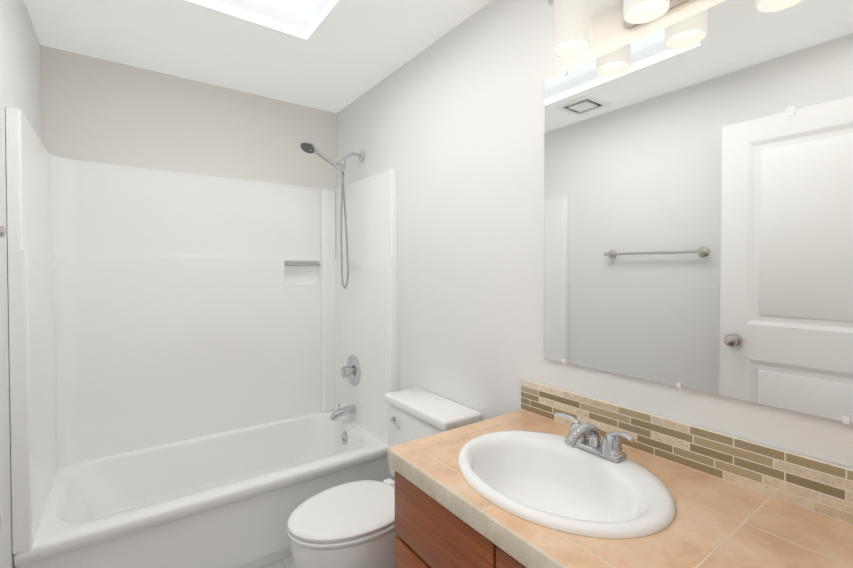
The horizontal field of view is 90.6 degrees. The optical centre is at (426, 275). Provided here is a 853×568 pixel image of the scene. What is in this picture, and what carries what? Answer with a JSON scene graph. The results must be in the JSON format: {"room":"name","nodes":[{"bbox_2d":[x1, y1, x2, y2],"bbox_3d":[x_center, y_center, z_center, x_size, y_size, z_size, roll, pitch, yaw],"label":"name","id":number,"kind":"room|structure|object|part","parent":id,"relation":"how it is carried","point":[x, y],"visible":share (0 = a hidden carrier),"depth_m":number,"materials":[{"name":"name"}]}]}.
{"room":"bathroom","nodes":[
{"label":"bathroom","id":0,"kind":"room"},
{"bbox_2d":[0,0,41,567],"bbox_3d":[-1.026,0.131,0.794,0.120,2.440,2.995,-1,1,-36],"label":"wall","id":1,"kind":"structure","parent":0,"point":[20,72],"depth_m":1.40,"materials":[{"name":"white paint"}]},
{"bbox_2d":[0,226,7,236],"bbox_3d":[-0.997,-0.115,0.900,0.054,0.060,0.628,-1,1,-36],"label":"towel rail","id":2,"kind":"object","parent":1,"relation":"attached to","point":[3,232],"visible":1,"depth_m":1.13,"materials":[{"name":"silver metal"}]},
{"bbox_2d":[40,45,336,189],"bbox_3d":[-1.271,0.104,2.537,1.760,2.440,0.120,-1,1,-36],"label":"wall","id":3,"kind":"structure","parent":0,"point":[96,110],"depth_m":2.35,"materials":[{"name":"white paint"}]},
{"bbox_2d":[24,0,491,112],"bbox_3d":[-0.211,-1.143,1.046,1.760,0.100,3.745,-1,1,-36],"label":"ceiling","id":4,"kind":"structure","parent":0,"point":[335,56],"depth_m":1.97,"materials":[{"name":"white paint"}]},
{"bbox_2d":[258,0,318,17],"bbox_3d":[-0.482,-1.473,1.373,0.650,0.550,1.140,-1,1,-36],"label":"skylight","id":5,"kind":"object","parent":4,"relation":"attached to","point":[304,8],"visible":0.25,"depth_m":1.93,"materials":[{"name":"white glass"}]},
{"bbox_2d":[259,555,294,567],"bbox_3d":[-0.211,1.397,1.087,1.760,0.100,3.745,-1,1,-36],"label":"floor","id":6,"kind":"structure","parent":0,"point":[287,562],"depth_m":1.95,"materials":[{"name":"tile"}]},
{"bbox_2d":[5,106,397,567],"bbox_3d":[-1.003,0.283,2.168,1.517,2.093,0.793,-1,1,-36],"label":"shower","id":7,"kind":"object","parent":6,"relation":"on","point":[203,371],"visible":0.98,"depth_m":2.25,"materials":[{"name":"white plastic"}]},
{"bbox_2d":[13,410,393,567],"bbox_3d":[-1.003,1.125,2.181,1.516,0.410,0.793,-1,1,-36],"label":"tub","id":8,"kind":"object","parent":7,"relation":"in","point":[225,497],"depth_m":1.98,"materials":[{"name":"white ceramic"}]},
{"bbox_2d":[287,387,481,567],"bbox_3d":[-0.200,0.951,1.732,0.730,0.772,0.474,-1,1,-36],"label":"toilet","id":9,"kind":"object","parent":6,"relation":"on","point":[349,525],"visible":0.52,"depth_m":1.62,"materials":[{"name":"white ceramic"}]},
{"bbox_3d":[-0.300,0.925,1.660,0.483,0.048,0.368,-1,1,-36],"label":"seat","id":10,"kind":"part","parent":9,"relation":"part of","materials":[{"name":"white plastic"}]},
{"bbox_3d":[-0.270,1.143,1.684,0.540,0.388,0.354,-1,1,-36],"label":"bowl","id":11,"kind":"part","parent":9,"relation":"part of","materials":[{"name":"white ceramic"}]},
{"bbox_3d":[-0.145,0.671,1.933,0.027,0.034,0.090,-1,1,-36],"label":"lever","id":12,"kind":"part","parent":9,"relation":"part of","materials":[{"name":"silver metal"}]},
{"bbox_3d":[-0.030,0.809,1.852,0.312,0.492,0.474,-1,1,-36],"label":"tank","id":13,"kind":"part","parent":9,"relation":"part of","materials":[{"name":"white ceramic"}]},
{"bbox_2d":[388,379,852,567],"bbox_3d":[0.453,0.872,0.950,0.587,0.955,1.130,-1,1,-36],"label":"bathroom vanity","id":14,"kind":"object","parent":6,"relation":"on","point":[545,476],"visible":1,"depth_m":1.00,"materials":[{"name":"beige tile"}]},
{"bbox_2d":[458,430,674,538],"bbox_3d":[0.323,0.564,1.067,0.446,0.162,0.542,-1,1,-36],"label":"sink","id":15,"kind":"object","parent":14,"relation":"in","point":[549,488],"depth_m":1.10,"materials":[{"name":"white ceramic"}]},
{"bbox_2d":[554,412,635,462],"bbox_3d":[0.390,0.522,1.115,0.238,0.243,0.239,-1,1,-36],"label":"faucet","id":16,"kind":"object","parent":14,"relation":"on","point":[577,447],"depth_m":1.14,"materials":[{"name":"silver metal"}]},
{"bbox_2d":[337,0,852,479],"bbox_3d":[0.305,0.116,1.753,0.120,2.440,2.995,-1,1,-36],"label":"wall","id":17,"kind":"structure","parent":0,"point":[449,126],"depth_m":1.72,"materials":[{"name":"white paint"}]},
{"bbox_2d":[548,0,688,57],"bbox_3d":[0.587,-0.776,1.095,0.170,0.205,0.600,-1,1,-36],"label":"sconce","id":18,"kind":"object","parent":17,"relation":"attached to","point":[571,28],"visible":1,"depth_m":1.21,"materials":[{"name":"white glass"}]},
{"bbox_3d":[0.596,-0.799,1.101,0.148,0.160,0.600,-1,1,-36],"label":"frame","id":19,"kind":"part","parent":18,"relation":"part of","materials":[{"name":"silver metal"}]},
{"bbox_2d":[521,379,852,524],"bbox_3d":[0.686,0.446,1.111,0.012,0.110,1.130,-1,1,-36],"label":"backsplash","id":20,"kind":"structure","parent":17,"relation":"attached to","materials":[{"name":"tile"}]},
{"bbox_2d":[544,0,852,424],"bbox_3d":[0.662,-0.189,1.137,0.010,0.978,0.846,-1,1,-36],"label":"mirror","id":21,"kind":"object","parent":17,"relation":"attached to","point":[698,203],"visible":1,"depth_m":1.05,"materials":[{"name":"clear glass"}]}
]}

